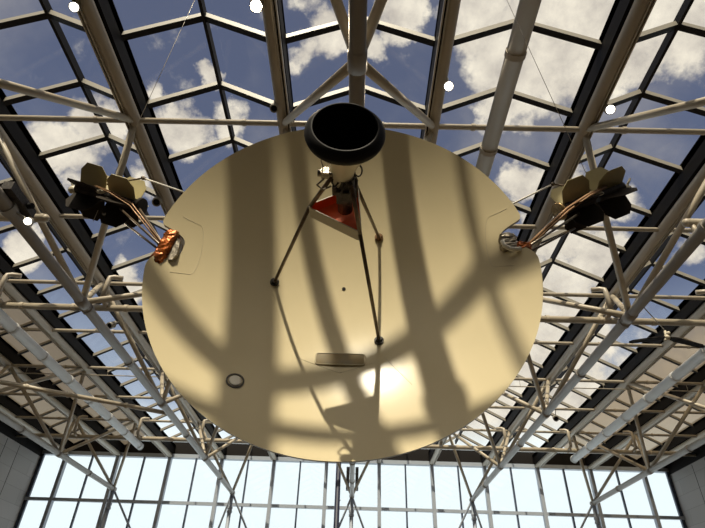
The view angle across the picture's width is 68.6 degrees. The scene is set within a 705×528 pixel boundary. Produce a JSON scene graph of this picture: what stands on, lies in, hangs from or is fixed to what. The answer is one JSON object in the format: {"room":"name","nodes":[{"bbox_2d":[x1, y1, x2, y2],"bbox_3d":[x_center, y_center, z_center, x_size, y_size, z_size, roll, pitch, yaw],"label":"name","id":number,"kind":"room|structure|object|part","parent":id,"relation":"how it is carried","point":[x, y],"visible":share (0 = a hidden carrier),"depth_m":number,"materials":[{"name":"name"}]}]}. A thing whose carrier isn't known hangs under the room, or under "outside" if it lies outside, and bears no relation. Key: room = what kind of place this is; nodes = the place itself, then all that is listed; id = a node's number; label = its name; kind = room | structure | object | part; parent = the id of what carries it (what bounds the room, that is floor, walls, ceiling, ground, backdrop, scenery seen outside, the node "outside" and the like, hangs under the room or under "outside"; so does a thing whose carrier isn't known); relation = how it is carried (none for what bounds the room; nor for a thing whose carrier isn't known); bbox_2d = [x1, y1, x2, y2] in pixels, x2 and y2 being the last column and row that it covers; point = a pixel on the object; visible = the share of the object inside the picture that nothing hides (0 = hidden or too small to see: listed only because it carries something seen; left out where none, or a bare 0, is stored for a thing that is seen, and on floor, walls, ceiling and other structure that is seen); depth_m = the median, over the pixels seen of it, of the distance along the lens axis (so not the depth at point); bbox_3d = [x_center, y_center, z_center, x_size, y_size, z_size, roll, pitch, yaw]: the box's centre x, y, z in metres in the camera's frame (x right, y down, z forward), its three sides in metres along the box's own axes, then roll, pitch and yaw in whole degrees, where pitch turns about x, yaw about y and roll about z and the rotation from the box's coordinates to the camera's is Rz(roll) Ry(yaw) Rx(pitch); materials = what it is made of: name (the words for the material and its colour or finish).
{"room":"museum","nodes":[
{"label":"museum","id":0,"kind":"room"},
{"bbox_2d":[0,433,39,527],"bbox_3d":[-19.494,5.470,10.309,0.404,15.080,42.910,1,-36,1],"label":"wall","id":1,"kind":"structure","parent":0,"point":[18,464],"depth_m":29.29,"materials":[{"name":"concrete"}]},
{"bbox_2d":[0,420,43,455],"bbox_3d":[-19.254,-1.027,15.057,0.450,1.020,42.910,1,-36,1],"label":"trim","id":2,"kind":"structure","parent":1,"relation":"on","point":[5,429],"depth_m":29.77,"materials":[{"name":"black metal"}]},
{"bbox_2d":[14,450,686,527],"bbox_3d":[-0.176,18.179,27.302,38.400,15.250,0.420,1,-36,1],"label":"window","id":3,"kind":"structure","parent":1,"relation":"in","point":[52,498],"depth_m":30.46,"materials":[{"name":"grey"}]},
{"bbox_2d":[44,439,666,467],"bbox_3d":[0.039,11.802,32.129,38.400,0.750,0.350,1,-36,1],"label":"trim","id":4,"kind":"structure","parent":1,"relation":"attached to","point":[149,447],"depth_m":31.95,"materials":[{"name":"black metal"}]},
{"bbox_2d":[476,0,541,177],"bbox_3d":[2.644,-5.649,5.255,0.339,0.339,19.460,1,-36,1],"label":"air duct","id":5,"kind":"object","parent":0,"point":[515,53],"visible":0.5,"depth_m":8.60,"materials":[{"name":"white metal"}]},
{"bbox_2d":[430,0,704,527],"bbox_3d":[6.322,5.776,10.040,3.486,15.260,42.640,1,-36,1],"label":"roof truss","id":6,"kind":"object","parent":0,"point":[686,205],"visible":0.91,"depth_m":12.20,"materials":[{"name":"white metal"}]},
{"bbox_2d":[428,0,633,460],"bbox_3d":[4.916,-0.663,14.688,0.300,0.540,42.560,1,-36,1],"label":"trim","id":7,"kind":"structure","parent":6,"relation":"on","point":[622,11],"depth_m":10.82,"materials":[{"name":"black metal"}]},
{"bbox_2d":[445,0,704,452],"bbox_3d":[6.531,-1.065,15.021,3.020,0.970,42.610,1,-36,1],"label":"frame","id":8,"kind":"structure","parent":7,"relation":"attached to","point":[671,28],"depth_m":12.78,"materials":[{"name":"black"}]},
{"bbox_3d":[8.184,-0.197,14.412,0.162,0.160,42.640,1,-36,1],"label":"lighting rail","id":9,"kind":"part","parent":6,"relation":"part of","materials":[{"name":"white metal"}]},
{"bbox_2d":[480,135,704,462],"bbox_3d":[8.115,-0.586,14.646,0.300,0.540,42.560,1,-36,1],"label":"trim","id":10,"kind":"structure","parent":6,"relation":"on","point":[675,190],"depth_m":14.81,"materials":[{"name":"black metal"}]},
{"bbox_2d":[508,194,704,457],"bbox_3d":[9.730,-0.989,14.979,3.020,0.970,42.610,1,-36,1],"label":"window","id":11,"kind":"structure","parent":10,"relation":"attached to","point":[651,262],"depth_m":19.88,"materials":[{"name":"black"}]},
{"bbox_2d":[603,104,615,114],"bbox_3d":[5.109,-3.109,10.302,0.190,0.376,0.278,-13,-39,19],"label":"spotlight","id":12,"kind":"object","parent":6,"relation":"attached to","point":[609,109],"visible":0.98,"depth_m":10.20,"materials":[{"name":"beige"}]},
{"bbox_2d":[681,218,701,231],"bbox_3d":[8.655,-0.611,9.714,4.795,0.459,0.170,1,-36,1],"label":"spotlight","id":13,"kind":"object","parent":6,"relation":"attached to","point":[692,223],"visible":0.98,"depth_m":9.76,"materials":[{"name":"paint"}]},
{"bbox_3d":[6.977,1.239,12.008,0.796,0.243,0.718,1,-36,1],"label":"wire","id":14,"kind":"object","parent":6,"relation":"hanging from","visible":0},
{"bbox_2d":[629,330,704,347],"bbox_3d":[7.469,1.758,12.211,1.795,0.270,0.437,1,-36,1],"label":"hanging propeller","id":15,"kind":"object","parent":14,"relation":"hanging from","point":[666,336],"visible":1,"depth_m":12.16,"materials":[{"name":"black"}]},
{"bbox_3d":[6.965,1.783,12.193,0.819,0.050,0.170,-9,-38,15],"label":"blade","id":16,"kind":"part","parent":15,"relation":"part of","materials":[{"name":"black"}]},
{"bbox_3d":[7.854,1.845,12.194,1.044,0.100,0.170,11,-37,-13],"label":"blade","id":17,"kind":"part","parent":15,"relation":"part of","materials":[{"name":"black"}]},
{"bbox_2d":[671,457,704,527],"bbox_3d":[19.287,6.401,9.811,0.404,15.080,42.910,1,-36,1],"label":"wall","id":18,"kind":"structure","parent":0,"point":[689,481],"depth_m":29.17,"materials":[{"name":"concrete"}]},
{"bbox_2d":[666,444,704,474],"bbox_3d":[19.482,-0.096,14.559,0.450,1.020,42.910,1,-36,1],"label":"trim","id":19,"kind":"structure","parent":18,"relation":"on","point":[683,461],"depth_m":29.78,"materials":[{"name":"black metal"}]},
{"bbox_3d":[-0.303,11.852,5.551,38.400,0.200,42.610,1,-36,1],"label":"floor","id":20,"kind":"structure","parent":0,"visible":0},
{"bbox_2d":[0,272,172,527],"bbox_3d":[-12.916,5.314,10.287,3.498,15.260,42.640,1,-36,1],"label":"roof truss","id":21,"kind":"object","parent":20,"relation":"on","point":[9,290],"visible":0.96,"depth_m":22.44,"materials":[{"name":"grey metal"}]},
{"bbox_3d":[-14.376,-0.739,14.702,0.175,0.160,42.640,1,-36,1],"label":"lighting rail","id":22,"kind":"part","parent":21,"relation":"part of","materials":[{"name":"white metal"}]},
{"bbox_2d":[0,339,123,451],"bbox_3d":[-14.277,-1.124,14.934,0.300,0.540,42.560,1,-36,1],"label":"trim","id":23,"kind":"structure","parent":21,"relation":"on","point":[5,350],"depth_m":24.19,"materials":[{"name":"black metal"}]},
{"bbox_2d":[0,292,144,445],"bbox_3d":[-12.662,-1.527,15.267,3.020,0.970,42.610,1,-36,1],"label":"window","id":24,"kind":"structure","parent":23,"relation":"attached to","point":[17,315],"depth_m":23.36,"materials":[{"name":"black"}]},
{"bbox_3d":[-11.178,-0.662,14.661,0.175,0.160,42.640,1,-36,1],"label":"lighting rail","id":25,"kind":"part","parent":21,"relation":"part of","materials":[{"name":"white metal"}]},
{"bbox_2d":[0,247,175,453],"bbox_3d":[-11.078,-1.047,14.893,0.300,0.540,42.560,1,-36,1],"label":"trim","id":26,"kind":"structure","parent":21,"relation":"on","point":[24,289],"depth_m":20.47,"materials":[{"name":"black metal"}]},
{"bbox_2d":[0,154,198,446],"bbox_3d":[-9.463,-1.450,15.226,3.020,0.970,42.610,1,-36,1],"label":"window","id":27,"kind":"structure","parent":26,"relation":"attached to","point":[10,227],"depth_m":19.28,"materials":[{"name":"black"}]},
{"bbox_2d":[16,435,695,456],"bbox_3d":[0.038,10.240,29.152,38.300,0.159,0.159,1,-36,1],"label":"tube","id":28,"kind":"object","parent":21,"relation":"attached to","point":[692,455],"visible":0.06,"depth_m":29.02,"materials":[{"name":"beige paint"}]},
{"bbox_2d":[0,0,276,527],"bbox_3d":[-6.519,5.468,10.205,3.498,15.260,42.640,1,-36,1],"label":"roof truss","id":29,"kind":"object","parent":20,"relation":"on","point":[89,16],"visible":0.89,"depth_m":12.04,"materials":[{"name":"white metal"}]},
{"bbox_2d":[0,181,36,217],"bbox_3d":[-6.246,-1.086,9.557,0.494,0.429,0.800,1,-36,1],"label":"projector","id":30,"kind":"object","parent":29,"relation":"attached to","point":[11,189],"visible":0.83,"depth_m":9.49,"materials":[{"name":"metal"}]},
{"bbox_2d":[0,213,49,226],"bbox_3d":[-8.470,-0.846,10.176,4.945,0.459,0.170,1,-36,1],"label":"pipe","id":31,"kind":"object","parent":29,"relation":"attached to","point":[44,218],"visible":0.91,"depth_m":10.17,"materials":[{"name":"metal"}]},
{"bbox_2d":[16,213,33,224],"bbox_3d":[-6.042,-0.843,9.483,0.363,0.312,0.261,19,-39,-22],"label":"spotlight","id":32,"kind":"object","parent":29,"relation":"attached to","point":[27,220],"visible":1,"depth_m":9.43,"materials":[{"name":"beige"}]},
{"bbox_2d":[68,1,80,12],"bbox_3d":[-4.786,-4.459,8.931,0.169,0.350,0.258,28,-43,-31],"label":"spotlight","id":33,"kind":"object","parent":29,"relation":"attached to","point":[73,6],"visible":1,"depth_m":8.84,"materials":[{"name":"beige"}]},
{"bbox_2d":[0,379,165,414],"bbox_3d":[-9.578,4.182,16.808,7.224,0.200,0.197,18,-39,-21],"label":"diagonal brace","id":34,"kind":"object","parent":29,"relation":"attached to","point":[26,386],"visible":0.98,"depth_m":16.99,"materials":[{"name":"paint"}]},
{"bbox_3d":[-7.979,-0.585,14.620,0.175,0.160,42.640,1,-36,1],"label":"lighting rail","id":35,"kind":"part","parent":29,"relation":"part of","materials":[{"name":"white metal"}]},
{"bbox_2d":[106,321,118,328],"bbox_3d":[-8.263,2.110,18.030,0.554,0.378,0.314,1,-36,1],"label":"spotlight","id":36,"kind":"object","parent":29,"relation":"attached to","point":[112,324],"visible":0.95,"depth_m":17.94,"materials":[{"name":"beige metal"}]},
{"bbox_2d":[0,88,226,454],"bbox_3d":[-7.879,-0.970,14.852,0.300,0.540,42.560,1,-36,1],"label":"trim","id":37,"kind":"structure","parent":29,"relation":"on","point":[12,129],"depth_m":13.67,"materials":[{"name":"black metal"}]},
{"bbox_2d":[0,0,233,447],"bbox_3d":[-6.264,-1.373,15.185,3.020,0.970,42.610,1,-36,1],"label":"window","id":38,"kind":"structure","parent":37,"relation":"attached to","point":[54,17],"depth_m":11.84,"materials":[{"name":"black"}]},
{"bbox_2d":[152,196,161,206],"bbox_3d":[-4.831,-1.588,12.811,0.218,0.405,0.301,16,-38,-18],"label":"spotlight","id":39,"kind":"object","parent":29,"relation":"attached to","point":[157,200],"visible":1,"depth_m":12.71,"materials":[{"name":"beige"}]},
{"bbox_3d":[-4.780,-0.508,14.579,0.175,0.160,42.640,1,-36,1],"label":"lighting rail","id":40,"kind":"part","parent":29,"relation":"part of","materials":[{"name":"grey metal"}]},
{"bbox_2d":[94,0,277,456],"bbox_3d":[-4.680,-0.893,14.811,0.300,0.540,42.560,1,-36,1],"label":"trim","id":41,"kind":"structure","parent":29,"relation":"on","point":[104,9],"depth_m":10.77,"materials":[{"name":"black metal"}]},
{"bbox_2d":[108,0,273,194],"bbox_3d":[-3.066,-1.296,15.144,3.020,0.970,42.610,1,-36,1],"label":"frame","id":42,"kind":"structure","parent":41,"relation":"attached to","point":[203,16],"depth_m":11.43,"materials":[{"name":"black"}]},
{"bbox_2d":[41,213,692,232],"bbox_3d":[0.111,-1.086,13.649,38.300,0.159,0.159,1,-36,1],"label":"tube","id":43,"kind":"object","parent":29,"relation":"attached to","point":[68,216],"visible":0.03,"depth_m":13.53,"materials":[{"name":"beige paint"}]},
{"bbox_2d":[333,463,340,527],"bbox_3d":[-0.947,16.791,24.759,0.335,14.450,0.318,1,-36,1],"label":"post","id":44,"kind":"object","parent":20,"relation":"on","point":[338,474],"visible":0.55,"depth_m":27.70,"materials":[{"name":"grey metal"}]},
{"bbox_2d":[262,0,460,527],"bbox_3d":[-0.095,5.622,10.122,3.447,15.260,42.640,1,-36,1],"label":"roof truss","id":45,"kind":"object","parent":20,"relation":"on","point":[357,31],"visible":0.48,"depth_m":9.07,"materials":[{"name":"white metal"}]},
{"bbox_2d":[250,0,262,12],"bbox_3d":[-1.639,-4.416,8.809,0.220,0.300,0.279,20,-40,-23],"label":"spotlight","id":46,"kind":"object","parent":45,"relation":"attached to","point":[256,6],"visible":1,"depth_m":8.74,"materials":[{"name":"beige"}]},
{"bbox_2d":[270,100,277,112],"bbox_3d":[-1.586,-3.197,10.493,0.170,0.364,0.254,11,-37,-13],"label":"spotlight","id":47,"kind":"object","parent":45,"relation":"attached to","point":[273,107],"visible":1,"depth_m":10.39,"materials":[{"name":"beige"}]},
{"bbox_3d":[-1.413,-0.428,14.536,0.162,0.160,42.640,1,-36,1],"label":"lighting rail","id":48,"kind":"part","parent":45,"relation":"part of","materials":[{"name":"black metal"}]},
{"bbox_2d":[277,0,295,131],"bbox_3d":[-1.481,-0.816,14.770,0.300,0.540,42.560,1,-36,1],"label":"trim","id":49,"kind":"structure","parent":45,"relation":"on","point":[279,5],"depth_m":10.14,"materials":[{"name":"black metal"}]},
{"bbox_2d":[281,0,440,135],"bbox_3d":[0.133,-1.219,15.103,3.020,0.970,42.610,1,-36,1],"label":"window","id":50,"kind":"structure","parent":49,"relation":"attached to","point":[393,29],"depth_m":10.32,"materials":[{"name":"black"}]},
{"bbox_2d":[346,467,349,490],"bbox_3d":[-0.213,11.634,28.028,0.254,1.170,0.310,1,-36,1],"label":"loudspeaker","id":51,"kind":"object","parent":45,"relation":"attached to","point":[348,468],"visible":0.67,"depth_m":28.01,"materials":[{"name":"black"}]},
{"bbox_2d":[346,468,348,487],"bbox_3d":[-0.254,11.553,27.901,0.140,1.050,0.010,1,-36,1],"label":"speaker grille","id":52,"kind":"object","parent":51,"relation":"attached to","point":[347,470],"depth_m":27.98,"materials":[{"name":"black"}]},
{"bbox_2d":[0,327,699,348],"bbox_3d":[0.087,2.689,18.817,38.300,0.159,0.159,1,-36,1],"label":"tube","id":53,"kind":"object","parent":45,"relation":"attached to","point":[26,329],"visible":0.35,"depth_m":18.68,"materials":[{"name":"beige paint"}]},
{"bbox_2d":[0,364,702,384],"bbox_3d":[0.075,4.577,21.401,38.300,0.159,0.159,1,-36,1],"label":"tube","id":54,"kind":"object","parent":45,"relation":"attached to","point":[12,365],"visible":0.27,"depth_m":21.26,"materials":[{"name":"beige paint"}]},
{"bbox_2d":[16,368,697,391],"bbox_3d":[0.070,4.745,21.299,28.000,0.293,0.050,1,-36,1],"label":"rod","id":55,"kind":"object","parent":54,"relation":"hanging from","point":[27,368],"visible":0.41,"depth_m":21.13,"materials":[{"name":"beige paint"}]},
{"bbox_2d":[0,272,704,326],"bbox_3d":[0.612,1.077,15.785,22.950,1.094,0.642,1,-36,1],"label":"pipe","id":56,"kind":"object","parent":45,"relation":"attached to","point":[607,319],"visible":0.52,"depth_m":15.67,"materials":[{"name":"metal"}]},
{"bbox_2d":[0,115,704,134],"bbox_3d":[0.123,-2.974,11.066,38.300,0.159,0.159,1,-36,1],"label":"tube","id":57,"kind":"object","parent":45,"relation":"attached to","point":[95,119],"visible":0.77,"depth_m":11.03,"materials":[{"name":"beige paint"}]},
{"bbox_2d":[0,392,704,413],"bbox_3d":[0.063,6.465,23.985,38.300,0.159,0.159,1,-36,1],"label":"tube","id":58,"kind":"object","parent":45,"relation":"attached to","point":[2,393],"visible":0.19,"depth_m":23.84,"materials":[{"name":"beige paint"}]},
{"bbox_2d":[552,410,558,421],"bbox_3d":[9.395,7.051,23.916,0.257,0.417,0.527,-7,-37,12],"label":"spotlight","id":59,"kind":"object","parent":58,"relation":"attached to","point":[555,417],"visible":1,"depth_m":23.89,"materials":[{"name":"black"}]},
{"bbox_2d":[6,279,704,299],"bbox_3d":[0.099,0.801,16.233,38.300,0.159,0.159,1,-36,1],"label":"tube","id":60,"kind":"object","parent":45,"relation":"attached to","point":[8,280],"visible":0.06,"depth_m":16.11,"materials":[{"name":"beige paint"}]},
{"bbox_2d":[15,416,696,436],"bbox_3d":[0.051,8.352,26.569,38.300,0.159,0.159,1,-36,1],"label":"tube","id":61,"kind":"object","parent":45,"relation":"attached to","point":[21,417],"visible":0.5,"depth_m":26.44,"materials":[{"name":"beige paint"}]},
{"bbox_2d":[355,467,358,490],"bbox_3d":[0.193,11.644,28.023,0.254,1.170,0.310,1,-36,1],"label":"loudspeaker","id":62,"kind":"object","parent":45,"relation":"attached to","point":[357,468],"visible":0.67,"depth_m":28.01,"materials":[{"name":"black"}]},
{"bbox_2d":[355,468,357,488],"bbox_3d":[0.235,11.564,27.895,0.140,1.050,0.010,1,-36,1],"label":"speaker grille","id":63,"kind":"object","parent":62,"relation":"attached to","point":[356,470],"depth_m":27.98,"materials":[{"name":"black"}]},
{"bbox_2d":[34,415,684,455],"bbox_3d":[0.164,8.618,26.126,32.850,1.094,0.642,1,-36,1],"label":"pipe","id":64,"kind":"object","parent":45,"relation":"attached to","point":[75,435],"visible":0.55,"depth_m":25.92,"materials":[{"name":"metal"}]},
{"bbox_2d":[0,308,143,449],"bbox_3d":[-10.732,-1.206,11.946,0.372,0.372,35.610,1,-36,1],"label":"air duct","id":65,"kind":"object","parent":64,"relation":"hanging from","point":[13,328],"visible":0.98,"depth_m":18.82,"materials":[{"name":"grey metal"}]},
{"bbox_2d":[570,348,704,462],"bbox_3d":[11.230,-0.664,11.684,0.372,0.372,35.660,1,-36,1],"label":"air duct","id":66,"kind":"object","parent":64,"relation":"hanging from","point":[698,357],"visible":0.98,"depth_m":19.56,"materials":[{"name":"grey metal"}]},
{"bbox_3d":[1.618,-0.355,14.497,0.175,0.160,42.640,1,-36,1],"label":"lighting rail","id":67,"kind":"part","parent":45,"relation":"part of","materials":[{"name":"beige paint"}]},
{"bbox_2d":[420,0,443,138],"bbox_3d":[1.718,-0.740,14.729,0.300,0.540,42.560,1,-36,1],"label":"trim","id":68,"kind":"structure","parent":45,"relation":"on","point":[442,1],"depth_m":10.15,"materials":[{"name":"black metal"}]},
{"bbox_2d":[428,0,618,453],"bbox_3d":[3.332,-1.142,15.062,3.020,0.970,42.610,1,-36,1],"label":"window","id":69,"kind":"structure","parent":68,"relation":"attached to","point":[543,29],"depth_m":11.37,"materials":[{"name":"black"}]},
{"bbox_2d":[443,78,453,91],"bbox_3d":[1.845,-3.460,9.972,0.202,0.369,0.270,1,-36,1],"label":"spotlight","id":70,"kind":"object","parent":45,"relation":"attached to","point":[448,85],"visible":1,"depth_m":9.87,"materials":[{"name":"beige paint"}]},
{"bbox_2d":[507,1,605,216],"bbox_3d":[2.018,-2.821,6.220,0.749,5.701,0.006,16,-38,-18],"label":"wire","id":71,"kind":"object","parent":45,"relation":"attached to","point":[507,1],"visible":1,"depth_m":5.53,"materials":[{"name":"beige paint"}]},
{"bbox_2d":[66,102,637,462],"bbox_3d":[-0.039,-0.148,3.556,5.194,2.837,2.164,2,-36,0],"label":"probe","id":72,"kind":"object","parent":71,"relation":"hanging from","point":[344,287],"visible":1,"depth_m":3.71,"materials":[{"name":"beige metal"}]},
{"bbox_3d":[-1.325,-0.261,4.191,1.386,0.702,0.454,6,-36,-6],"label":"boom rod","id":73,"kind":"part","parent":72,"relation":"part of","materials":[{"name":"brown metal"}]},
{"bbox_3d":[-1.365,-0.203,4.249,1.393,0.688,0.479,1,-34,1],"label":"boom rod","id":74,"kind":"part","parent":72,"relation":"part of","materials":[{"name":"metal"}]},
{"bbox_2d":[93,0,194,220],"bbox_3d":[-2.129,-2.755,6.288,0.330,5.750,0.006,-20,-42,27],"label":"wire","id":75,"kind":"object","parent":72,"relation":"attached to","point":[194,0],"visible":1,"depth_m":5.63,"materials":[{"name":"beige paint"}]},
{"bbox_3d":[-1.284,-0.279,4.251,1.280,0.805,0.455,4,-36,-3],"label":"boom rod","id":76,"kind":"part","parent":72,"relation":"part of","materials":[{"name":"brown metal"}]},
{"bbox_3d":[-1.595,-0.665,4.361,0.635,0.457,0.016,-16,-40,22],"label":"stay rod","id":77,"kind":"part","parent":72,"relation":"part of","materials":[{"name":"beige paint"}]},
{"bbox_3d":[-0.084,0.649,3.530,0.343,0.103,0.035,1,-34,1],"label":"plaque frame","id":78,"kind":"part","parent":72,"relation":"part of","materials":[{"name":"beige metal"}]},
{"bbox_3d":[-0.064,0.082,3.800,2.736,2.740,0.444,1,-34,1],"label":"dish","id":79,"kind":"part","parent":72,"relation":"part of","materials":[{"name":"beige metal"}]},
{"bbox_3d":[1.497,-0.581,4.314,0.629,0.554,0.016,18,-39,-21],"label":"stay rod","id":80,"kind":"part","parent":72,"relation":"part of","materials":[{"name":"beige paint"}]},
{"bbox_3d":[1.272,-0.164,4.232,1.422,0.748,0.479,1,-34,1],"label":"boom rod","id":81,"kind":"part","parent":72,"relation":"part of","materials":[{"name":"metal"}]},
{"bbox_3d":[1.233,-0.224,4.176,1.416,0.762,0.454,-3,-36,7],"label":"boom rod","id":82,"kind":"part","parent":72,"relation":"part of","materials":[{"name":"metal"}]},
{"bbox_2d":[535,302,704,527],"bbox_3d":[12.719,5.930,9.958,3.486,15.260,42.640,1,-36,1],"label":"roof truss","id":83,"kind":"object","parent":20,"relation":"on","point":[658,353],"visible":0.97,"depth_m":22.35,"materials":[{"name":"white metal"}]},
{"bbox_2d":[532,286,704,463],"bbox_3d":[11.314,-0.509,14.605,0.300,0.540,42.560,1,-36,1],"label":"trim","id":84,"kind":"structure","parent":83,"relation":"on","point":[691,306],"depth_m":21.16,"materials":[{"name":"black metal"}]},
{"bbox_2d":[564,319,704,457],"bbox_3d":[12.928,-0.912,14.938,3.020,0.970,42.610,1,-36,1],"label":"window","id":85,"kind":"structure","parent":84,"relation":"attached to","point":[674,357],"depth_m":23.61,"materials":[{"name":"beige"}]},
{"bbox_3d":[11.383,-0.120,14.371,0.162,0.160,42.640,1,-36,1],"label":"lighting rail","id":86,"kind":"part","parent":83,"relation":"part of","materials":[{"name":"grey metal"}]},
{"bbox_2d":[584,364,704,465],"bbox_3d":[14.513,-0.432,14.564,0.300,0.540,42.560,1,-36,1],"label":"trim","id":87,"kind":"structure","parent":83,"relation":"on","point":[665,402],"depth_m":24.61,"materials":[{"name":"black metal"}]},
{"bbox_2d":[622,391,704,460],"bbox_3d":[16.127,-0.835,14.897,3.020,0.970,42.610,1,-36,1],"label":"window","id":88,"kind":"structure","parent":87,"relation":"attached to","point":[666,426],"depth_m":27.71,"materials":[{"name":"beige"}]},
{"bbox_3d":[14.581,-0.043,14.330,0.162,0.160,42.640,1,-36,1],"label":"lighting rail","id":89,"kind":"part","parent":83,"relation":"part of","materials":[{"name":"white metal"}]},
{"bbox_3d":[-0.014,-7.061,-7.263,39.200,15.630,0.400,1,-36,1],"label":"wall","id":90,"kind":"structure","parent":0,"visible":0},
{"bbox_2d":[0,405,68,453],"bbox_3d":[-17.486,-0.881,14.735,0.249,0.249,42.550,1,-36,1],"label":"roof beam","id":91,"kind":"structure","parent":90,"relation":"attached to","point":[3,410],"depth_m":27.35,"materials":[{"name":"grey metal"}]},
{"bbox_2d":[0,395,72,448],"bbox_3d":[-17.475,-1.201,14.975,0.300,0.540,42.560,1,-36,1],"label":"trim","id":92,"kind":"structure","parent":90,"relation":"attached to","point":[4,401],"depth_m":27.57,"materials":[{"name":"black metal"}]},
{"bbox_2d":[0,367,87,444],"bbox_3d":[-15.861,-1.603,15.308,3.020,0.970,42.610,1,-36,1],"label":"window","id":93,"kind":"structure","parent":90,"relation":"in","point":[44,409],"depth_m":27.98,"materials":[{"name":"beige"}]},
{"bbox_2d":[637,418,704,465],"bbox_3d":[17.712,-0.355,14.523,0.300,0.540,42.560,1,-36,1],"label":"trim","id":94,"kind":"structure","parent":90,"relation":"attached to","point":[700,426],"depth_m":27.55,"materials":[{"name":"black metal"}]},
{"bbox_2d":[641,430,704,470],"bbox_3d":[17.701,-0.035,14.283,0.249,0.249,42.550,1,-36,1],"label":"roof beam","id":95,"kind":"structure","parent":90,"relation":"attached to","point":[702,433],"depth_m":27.30,"materials":[{"name":"metal"}]}
]}

